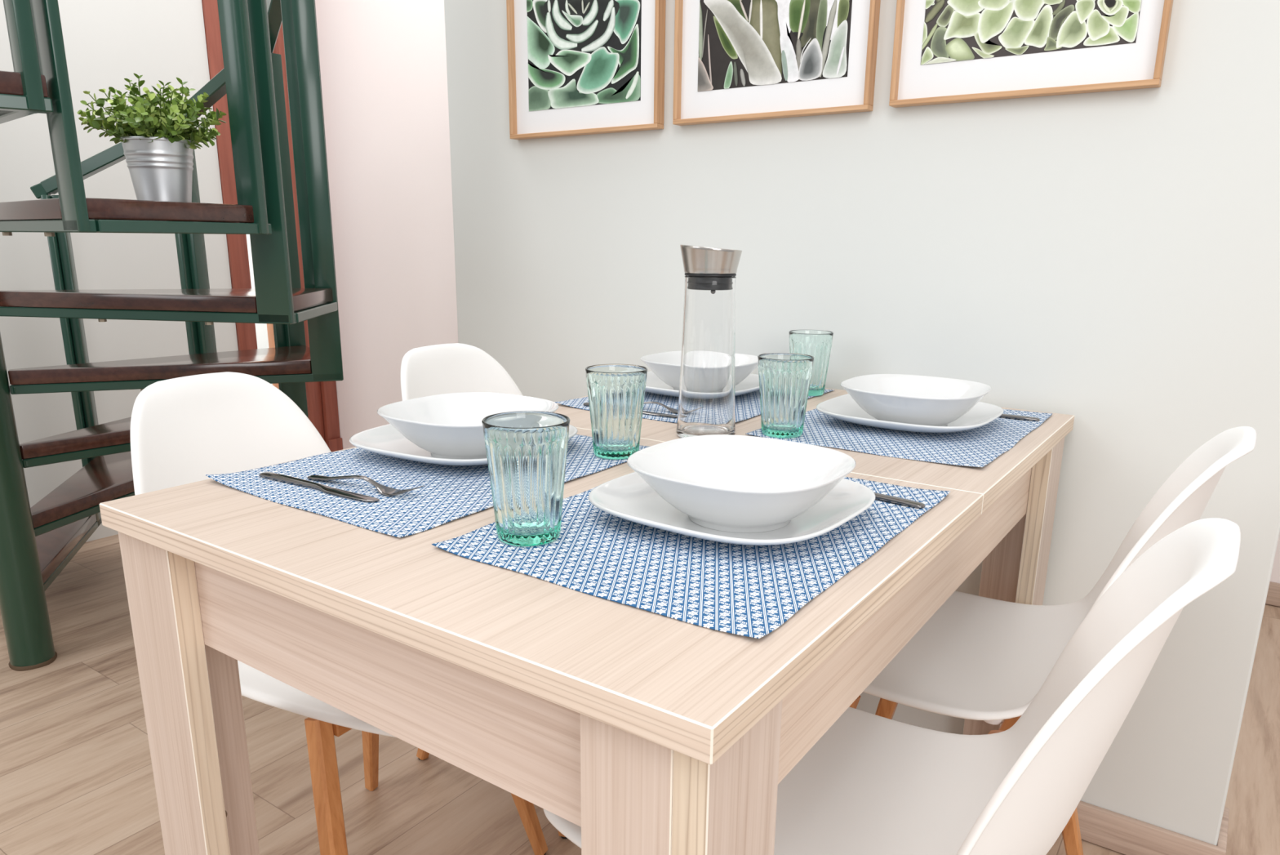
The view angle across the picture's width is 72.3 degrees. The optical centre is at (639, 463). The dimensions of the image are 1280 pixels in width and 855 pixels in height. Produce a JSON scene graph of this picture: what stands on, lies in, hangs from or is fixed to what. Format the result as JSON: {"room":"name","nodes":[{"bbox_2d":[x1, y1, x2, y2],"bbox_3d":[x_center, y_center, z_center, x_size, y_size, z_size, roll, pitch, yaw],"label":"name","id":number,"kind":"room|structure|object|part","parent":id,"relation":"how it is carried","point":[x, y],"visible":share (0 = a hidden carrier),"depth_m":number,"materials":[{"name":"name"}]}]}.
{"room":"dining room","nodes":[
{"label":"dining room","id":0,"kind":"room"},
{"bbox_2d":[0,0,238,542],"bbox_3d":[-2.646,-0.829,1.751,0.120,2.750,4.491,10,17,34],"label":"wall","id":1,"kind":"structure","parent":0,"point":[106,42],"depth_m":2.90,"materials":[{"name":"white paint"}]},
{"bbox_2d":[201,0,342,451],"bbox_3d":[-1.474,-0.993,3.439,0.202,2.250,0.406,10,17,34],"label":"door","id":2,"kind":"structure","parent":1,"relation":"in","point":[322,396],"depth_m":3.35,"materials":[{"name":"brown wood"}]},
{"bbox_3d":[-1.464,-1.012,3.393,0.004,1.990,0.205,10,17,34],"label":"glass pane","id":3,"kind":"part","parent":2,"relation":"part of","materials":[{"name":"clear glass"}]},
{"bbox_2d":[315,0,458,448],"bbox_3d":[-0.037,-1.052,2.716,3.260,2.750,0.115,10,17,34],"label":"wall","id":4,"kind":"structure","parent":0,"point":[383,63],"depth_m":3.31,"materials":[{"name":"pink paint"}]},
{"bbox_2d":[0,533,1279,854],"bbox_3d":[-0.211,0.807,1.101,5.800,0.050,5.600,10,17,34],"label":"floor","id":5,"kind":"structure","parent":0,"point":[77,777],"depth_m":1.74,"materials":[{"name":"brown wood"}]},
{"bbox_2d":[0,0,343,671],"bbox_3d":[-1.257,-0.854,2.001,0.944,2.700,1.529,-9,17,-33],"label":"spiral staircase","id":6,"kind":"structure","parent":5,"relation":"on","point":[37,542],"depth_m":2.05,"materials":[{"name":"green metal"}]},
{"bbox_3d":[-0.948,-0.965,1.268,0.050,0.853,0.024,13,19,41],"label":"post","id":7,"kind":"part","parent":6,"relation":"part of","materials":[{"name":"green metal"}]},
{"bbox_3d":[-1.276,-0.610,1.547,0.366,0.021,0.714,-10,18,-34],"label":"tread frame","id":8,"kind":"part","parent":6,"relation":"part of","materials":[{"name":"green paint"}]},
{"bbox_3d":[-0.931,-0.882,1.327,0.076,1.027,0.018,13,19,40],"label":"post","id":9,"kind":"part","parent":6,"relation":"part of","materials":[{"name":"green metal"}]},
{"bbox_3d":[-1.746,-0.297,2.701,0.069,1.017,0.057,10,17,34],"label":"post","id":10,"kind":"part","parent":6,"relation":"part of","materials":[{"name":"green metal"}]},
{"bbox_3d":[-1.716,0.275,2.481,0.366,0.021,0.714,-9,17,-32],"label":"tread frame","id":11,"kind":"part","parent":6,"relation":"part of","materials":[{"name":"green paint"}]},
{"bbox_3d":[-1.727,-0.389,2.696,0.024,0.835,0.050,-4,15,-18],"label":"post","id":12,"kind":"part","parent":6,"relation":"part of","materials":[{"name":"green metal"}]},
{"bbox_3d":[-1.352,-0.087,2.439,0.363,0.021,0.732,10,17,34],"label":"tread frame","id":13,"kind":"part","parent":6,"relation":"part of","materials":[{"name":"green paint"}]},
{"bbox_3d":[-1.516,0.086,2.492,0.366,0.021,0.714,0,14,-4],"label":"tread frame","id":14,"kind":"part","parent":6,"relation":"part of","materials":[{"name":"green paint"}]},
{"bbox_3d":[-1.101,-0.479,1.776,0.732,0.021,0.383,10,17,34],"label":"tread frame","id":15,"kind":"part","parent":6,"relation":"part of","materials":[{"name":"green paint"}]},
{"bbox_2d":[77,73,226,202],"bbox_3d":[-0.940,-0.623,1.691,0.260,0.233,0.255,1,14,1],"label":"potted plant","id":16,"kind":"object","parent":6,"relation":"on","point":[158,144],"visible":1,"depth_m":1.65,"materials":[{"name":"green plant"}]},
{"bbox_3d":[-1.139,-1.184,1.893,0.780,1.137,1.542,-5,15,-21],"label":"handrail","id":17,"kind":"part","parent":6,"relation":"part of","materials":[{"name":"green metal"}]},
{"bbox_3d":[-1.097,-0.344,1.983,0.714,0.021,0.366,-1,14,-5],"label":"tread frame","id":18,"kind":"part","parent":6,"relation":"part of","materials":[{"name":"green paint"}]},
{"bbox_3d":[-1.160,-0.217,2.219,0.714,0.021,0.366,-9,17,-33],"label":"tread frame","id":19,"kind":"part","parent":6,"relation":"part of","materials":[{"name":"green paint"}]},
{"bbox_3d":[-1.366,-0.477,2.684,0.018,1.017,0.076,3,15,11],"label":"post","id":20,"kind":"part","parent":6,"relation":"part of","materials":[{"name":"green metal"}]},
{"bbox_3d":[-1.340,-0.567,2.667,0.024,0.835,0.050,3,15,11],"label":"post","id":21,"kind":"part","parent":6,"relation":"part of","materials":[{"name":"green metal"}]},
{"bbox_3d":[-0.764,-0.871,1.641,0.050,0.853,0.024,4,15,12],"label":"post","id":22,"kind":"part","parent":6,"relation":"part of","materials":[{"name":"green metal"}]},
{"bbox_3d":[-0.764,-0.789,1.725,0.076,1.017,0.018,3,15,10],"label":"post","id":23,"kind":"part","parent":6,"relation":"part of","materials":[{"name":"green metal"}]},
{"bbox_3d":[-0.996,-0.696,2.453,0.024,0.835,0.050,13,19,39],"label":"post","id":24,"kind":"part","parent":6,"relation":"part of","materials":[{"name":"green metal"}]},
{"bbox_3d":[-1.021,-0.610,2.482,0.018,1.017,0.076,13,19,39],"label":"post","id":25,"kind":"part","parent":6,"relation":"part of","materials":[{"name":"green metal"}]},
{"bbox_3d":[-0.801,-0.707,2.136,0.056,1.017,0.070,10,17,34],"label":"post","id":26,"kind":"part","parent":6,"relation":"part of","materials":[{"name":"green metal"}]},
{"bbox_3d":[-0.782,-0.791,2.096,0.050,0.835,0.024,-5,15,-19],"label":"post","id":27,"kind":"part","parent":6,"relation":"part of","materials":[{"name":"green metal"}]},
{"bbox_2d":[130,371,547,854],"bbox_3d":[-0.457,0.294,1.344,0.594,0.817,0.436,9,16,29],"label":"dining chair","id":28,"kind":"object","parent":5,"relation":"on","point":[184,429],"visible":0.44,"depth_m":1.35,"materials":[{"name":"white plastic"}]},
{"bbox_3d":[-0.405,0.546,1.167,0.034,0.416,0.145,-7,16,-26],"label":"leg","id":29,"kind":"part","parent":28,"relation":"part of","materials":[{"name":"brown wood"}]},
{"bbox_3d":[-0.344,0.324,1.284,0.020,0.026,0.270,9,16,29],"label":"under seat rail","id":30,"kind":"part","parent":28,"relation":"part of","materials":[{"name":"brown wood"}]},
{"bbox_3d":[-0.490,0.437,1.589,0.034,0.416,0.141,-7,16,-26],"label":"leg","id":31,"kind":"part","parent":28,"relation":"part of","materials":[{"name":"brown wood"}]},
{"bbox_3d":[-0.229,0.472,1.461,0.145,0.416,0.034,0,14,-3],"label":"leg","id":32,"kind":"part","parent":28,"relation":"part of","materials":[{"name":"brown wood"}]},
{"bbox_2d":[400,342,567,838],"bbox_3d":[-0.186,0.194,1.743,0.594,0.817,0.436,10,17,34],"label":"dining chair","id":33,"kind":"object","parent":5,"relation":"on","point":[455,367],"visible":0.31,"depth_m":1.81,"materials":[{"name":"white plastic"}]},
{"bbox_3d":[-0.384,0.400,1.737,0.141,0.416,0.034,1,14,1],"label":"leg","id":34,"kind":"part","parent":33,"relation":"part of","materials":[{"name":"brown wood"}]},
{"bbox_3d":[-0.154,0.447,1.563,0.034,0.416,0.145,-5,16,-22],"label":"leg","id":35,"kind":"part","parent":33,"relation":"part of","materials":[{"name":"brown wood"}]},
{"bbox_2d":[99,387,1074,854],"bbox_3d":[0.069,0.349,1.265,0.740,0.760,1.164,10,17,34],"label":"dining table","id":36,"kind":"object","parent":5,"relation":"on","point":[647,732],"visible":0.67,"depth_m":0.74,"materials":[{"name":"brown wood"}]},
{"bbox_3d":[-0.488,0.417,1.030,0.100,0.735,0.100,10,17,34],"label":"leg","id":37,"kind":"part","parent":36,"relation":"part of","materials":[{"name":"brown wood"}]},
{"bbox_2d":[204,434,648,537],"bbox_3d":[-0.230,-0.003,1.077,0.332,0.009,0.444,10,17,34],"label":"placemat","id":38,"kind":"object","parent":36,"relation":"on","point":[449,493],"visible":0.45,"depth_m":0.98,"materials":[{"name":"blue fabric"}]},
{"bbox_2d":[258,471,379,501],"bbox_3d":[-0.357,0.025,0.966,0.190,0.006,0.016,9,17,30],"label":"knife","id":39,"kind":"object","parent":38,"relation":"on","point":[271,475],"visible":1,"depth_m":0.96,"materials":[{"name":"silver metal"}]},
{"bbox_2d":[306,474,424,495],"bbox_3d":[-0.308,0.020,0.969,0.164,0.013,0.024,8,16,27],"label":"fork","id":40,"kind":"object","parent":38,"relation":"on","point":[384,490],"visible":1,"depth_m":0.96,"materials":[{"name":"silver metal"}]},
{"bbox_2d":[349,423,577,466],"bbox_3d":[-0.225,-0.028,1.138,0.253,0.025,0.253,8,16,28],"label":"plate","id":41,"kind":"object","parent":38,"relation":"on","point":[386,440],"visible":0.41,"depth_m":1.11,"materials":[{"name":"white ceramic"}]},
{"bbox_2d":[377,391,558,458],"bbox_3d":[-0.212,-0.042,1.098,0.203,0.058,0.203,9,17,31],"label":"bowl","id":42,"kind":"object","parent":41,"relation":"on","point":[445,425],"visible":0.69,"depth_m":1.13,"materials":[{"name":"white ceramic"}]},
{"bbox_2d":[585,364,647,459],"bbox_3d":[-0.030,-0.066,1.117,0.079,0.112,0.079,4,15,15],"label":"tumbler","id":43,"kind":"object","parent":38,"relation":"on","point":[615,392],"visible":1,"depth_m":1.09,"materials":[{"name":"green glass"}]},
{"bbox_3d":[0.026,0.511,0.682,0.100,0.735,0.100,10,17,34],"label":"leg","id":44,"kind":"part","parent":36,"relation":"part of","materials":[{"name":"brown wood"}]},
{"bbox_2d":[431,476,950,638],"bbox_3d":[0.077,0.053,0.878,0.331,0.005,0.457,10,17,34],"label":"placemat","id":45,"kind":"object","parent":36,"relation":"on","point":[752,591],"visible":0.48,"depth_m":0.76,"materials":[{"name":"blue fabric"}]},
{"bbox_2d":[481,410,569,546],"bbox_3d":[-0.103,0.014,0.802,0.079,0.112,0.079,9,17,31],"label":"tumbler","id":46,"kind":"object","parent":45,"relation":"on","point":[526,451],"visible":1,"depth_m":0.78,"materials":[{"name":"green glass"}]},
{"bbox_2d":[588,471,875,545],"bbox_3d":[0.093,0.041,0.882,0.253,0.025,0.253,11,18,35],"label":"plate","id":47,"kind":"object","parent":45,"relation":"on","point":[628,497],"visible":0.54,"depth_m":0.86,"materials":[{"name":"white ceramic"}]},
{"bbox_2d":[626,434,855,533],"bbox_3d":[0.098,0.024,0.852,0.203,0.058,0.203,11,18,34],"label":"bowl","id":48,"kind":"object","parent":47,"relation":"on","point":[725,482],"visible":1,"depth_m":0.89,"materials":[{"name":"white ceramic"}]},
{"bbox_2d":[874,492,924,508],"bbox_3d":[0.228,0.028,0.977,0.190,0.006,0.017,14,19,41],"label":"knife","id":49,"kind":"object","parent":45,"relation":"on","point":[891,499],"visible":0.28,"depth_m":0.93,"materials":[{"name":"silver metal"}]},
{"bbox_2d":[554,388,834,422],"bbox_3d":[0.109,-0.120,1.551,0.320,0.006,0.434,10,17,34],"label":"placemat","id":50,"kind":"object","parent":36,"relation":"on","point":[747,406],"visible":0.21,"depth_m":1.47,"materials":[{"name":"blue fabric"}]},
{"bbox_2d":[582,402,677,417],"bbox_3d":[-0.013,-0.087,1.414,0.190,0.006,0.016,10,17,31],"label":"knife","id":51,"kind":"object","parent":50,"relation":"on","point":[584,403],"visible":0.39,"depth_m":1.39,"materials":[{"name":"silver metal"}]},
{"bbox_2d":[644,400,678,413],"bbox_3d":[0.024,-0.095,1.428,0.164,0.013,0.024,8,16,28],"label":"fork","id":52,"kind":"object","parent":50,"relation":"on","point":[673,410],"visible":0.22,"depth_m":1.42,"materials":[{"name":"silver metal"}]},
{"bbox_2d":[644,370,759,397],"bbox_3d":[0.105,-0.141,1.592,0.253,0.025,0.253,11,18,36],"label":"plate","id":53,"kind":"object","parent":50,"relation":"on","point":[654,384],"visible":0.26,"depth_m":1.61,"materials":[{"name":"white ceramic"}]},
{"bbox_2d":[640,351,758,390],"bbox_3d":[0.111,-0.160,1.568,0.203,0.058,0.203,11,18,35],"label":"bowl","id":54,"kind":"object","parent":53,"relation":"on","point":[666,366],"visible":0.4,"depth_m":1.53,"materials":[{"name":"white ceramic"}]},
{"bbox_2d":[788,329,833,395],"bbox_3d":[0.305,-0.181,1.579,0.079,0.112,0.079,3,15,8],"label":"tumbler","id":55,"kind":"object","parent":50,"relation":"on","point":[817,344],"visible":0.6,"depth_m":1.55,"materials":[{"name":"green glass"}]},
{"bbox_2d":[675,244,742,437],"bbox_3d":[0.095,-0.168,1.216,0.085,0.264,0.085,-2,15,-8],"label":"carafe","id":56,"kind":"object","parent":36,"relation":"on","point":[706,398],"visible":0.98,"depth_m":1.19,"materials":[{"name":"clear glass"}]},
{"bbox_3d":[0.096,-0.277,1.188,0.084,0.037,0.084,10,17,34],"label":"lid","id":57,"kind":"part","parent":56,"relation":"part of","materials":[{"name":"silver metal"}]},
{"bbox_2d":[745,408,1053,466],"bbox_3d":[0.411,-0.062,1.339,0.330,0.005,0.439,10,17,34],"label":"placemat","id":58,"kind":"object","parent":36,"relation":"on","point":[979,446],"visible":0.51,"depth_m":1.24,"materials":[{"name":"blue fabric"}]},
{"bbox_2d":[757,352,814,438],"bbox_3d":[0.205,-0.097,1.245,0.079,0.112,0.079,-2,15,-8],"label":"tumbler","id":59,"kind":"object","parent":58,"relation":"on","point":[784,378],"visible":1,"depth_m":1.22,"materials":[{"name":"green glass"}]},
{"bbox_2d":[816,393,1004,432],"bbox_3d":[0.412,-0.074,1.343,0.253,0.025,0.253,11,17,34],"label":"plate","id":60,"kind":"object","parent":58,"relation":"on","point":[843,407],"visible":0.59,"depth_m":1.31,"materials":[{"name":"white ceramic"}]},
{"bbox_2d":[840,373,991,426],"bbox_3d":[0.406,-0.088,1.298,0.203,0.058,0.203,10,17,34],"label":"bowl","id":61,"kind":"object","parent":60,"relation":"on","point":[924,400],"visible":0.9,"depth_m":1.26,"materials":[{"name":"white ceramic"}]},
{"bbox_2d":[999,413,1039,421],"bbox_3d":[0.547,-0.083,1.419,0.190,0.006,0.017,10,17,34],"label":"knife","id":62,"kind":"object","parent":58,"relation":"on","point":[1004,415],"visible":0.28,"depth_m":1.38,"materials":[{"name":"silver metal"}]},
{"bbox_3d":[0.622,0.305,1.509,0.100,0.735,0.100,10,17,34],"label":"leg","id":63,"kind":"part","parent":36,"relation":"part of","materials":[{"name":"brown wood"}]},
{"bbox_2d":[543,517,1240,854],"bbox_3d":[0.203,0.409,0.922,0.594,0.817,0.436,10,17,34],"label":"dining chair","id":64,"kind":"object","parent":5,"relation":"on","point":[872,784],"visible":0.57,"depth_m":0.89,"materials":[{"name":"white plastic"}]},
{"bbox_2d":[849,426,1257,854],"bbox_3d":[0.475,0.317,1.291,0.594,0.817,0.436,10,17,34],"label":"dining chair","id":65,"kind":"object","parent":5,"relation":"on","point":[976,657],"visible":0.49,"depth_m":1.26,"materials":[{"name":"white plastic"}]},
{"bbox_3d":[0.239,0.521,1.292,0.145,0.416,0.034,1,14,2],"label":"leg","id":66,"kind":"part","parent":65,"relation":"part of","materials":[{"name":"brown wood"}]},
{"bbox_3d":[0.440,0.451,1.570,0.034,0.416,0.145,-5,16,-22],"label":"leg","id":67,"kind":"part","parent":65,"relation":"part of","materials":[{"name":"brown wood"}]},
{"bbox_3d":[0.478,0.338,1.187,0.026,0.020,0.026,10,17,34],"label":"seat mount","id":68,"kind":"part","parent":65,"relation":"part of","materials":[{"name":"white plastic"}]},
{"bbox_3d":[0.487,0.561,1.142,0.034,0.416,0.141,-5,15,-21],"label":"leg","id":69,"kind":"part","parent":65,"relation":"part of","materials":[{"name":"brown wood"}]},
{"bbox_3d":[0.547,0.342,1.245,0.020,0.026,0.270,10,17,34],"label":"under seat rail","id":70,"kind":"part","parent":65,"relation":"part of","materials":[{"name":"brown wood"}]},
{"bbox_3d":[0.670,0.498,1.396,0.141,0.416,0.034,1,14,1],"label":"leg","id":71,"kind":"part","parent":65,"relation":"part of","materials":[{"name":"brown wood"}]},
{"bbox_2d":[444,0,1279,844],"bbox_3d":[0.290,-0.777,1.657,1.741,2.750,0.130,10,17,34],"label":"wall","id":72,"kind":"structure","parent":0,"point":[1109,260],"depth_m":1.47,"materials":[{"name":"white paint"}]},
{"bbox_2d":[506,0,666,139],"bbox_3d":[-0.120,-0.947,1.812,0.400,0.500,0.026,10,17,34],"label":"picture frame","id":73,"kind":"object","parent":72,"relation":"attached to","point":[575,67],"visible":1,"depth_m":1.84,"materials":[{"name":"brown wood"}]},
{"bbox_2d":[526,0,641,111],"bbox_3d":[-0.121,-0.949,1.815,0.302,0.390,0.001,10,17,34],"label":"print","id":74,"kind":"object","parent":73,"relation":"attached to","point":[582,55],"depth_m":1.84,"materials":[{"name":"paper"}]},
{"bbox_2d":[672,0,880,125],"bbox_3d":[0.238,-0.885,1.569,0.400,0.500,0.026,10,17,34],"label":"picture frame","id":75,"kind":"object","parent":72,"relation":"attached to","point":[735,60],"visible":1,"depth_m":1.60,"materials":[{"name":"brown wood"}]},
{"bbox_2d":[697,0,852,91],"bbox_3d":[0.239,-0.889,1.569,0.306,0.390,0.001,10,17,34],"label":"print","id":76,"kind":"object","parent":75,"relation":"attached to","point":[744,45],"depth_m":1.60,"materials":[{"name":"paper"}]},
{"bbox_2d":[888,0,1173,107],"bbox_3d":[0.597,-0.823,1.326,0.400,0.500,0.026,10,17,34],"label":"picture frame","id":77,"kind":"object","parent":72,"relation":"attached to","point":[945,51],"visible":1,"depth_m":1.37,"materials":[{"name":"brown wood"}]},
{"bbox_2d":[920,0,1141,65],"bbox_3d":[0.600,-0.830,1.324,0.316,0.390,0.001,10,17,34],"label":"print","id":78,"kind":"object","parent":77,"relation":"attached to","point":[953,32],"depth_m":1.36,"materials":[{"name":"paper"}]},
{"bbox_2d":[1076,800,1229,854],"bbox_3d":[0.280,0.522,1.980,1.754,0.068,0.144,10,17,34],"label":"baseboard","id":79,"kind":"structure","parent":72,"relation":"attached to","point":[1117,832],"depth_m":1.51,"materials":[{"name":"brown wood"}]},
{"bbox_2d":[1270,532,1279,582],"bbox_3d":[2.631,-0.796,1.820,2.420,2.750,0.120,10,17,34],"label":"wall","id":80,"kind":"structure","parent":0,"point":[1275,575],"depth_m":2.57,"materials":[{"name":"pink paint"}]},
{"bbox_2d":[1265,581,1279,606],"bbox_3d":[2.630,0.523,2.066,2.299,0.068,0.014,10,17,34],"label":"baseboard","id":81,"kind":"structure","parent":80,"relation":"attached to","point":[1273,597],"depth_m":2.58,"materials":[{"name":"brown wood"}]}
]}

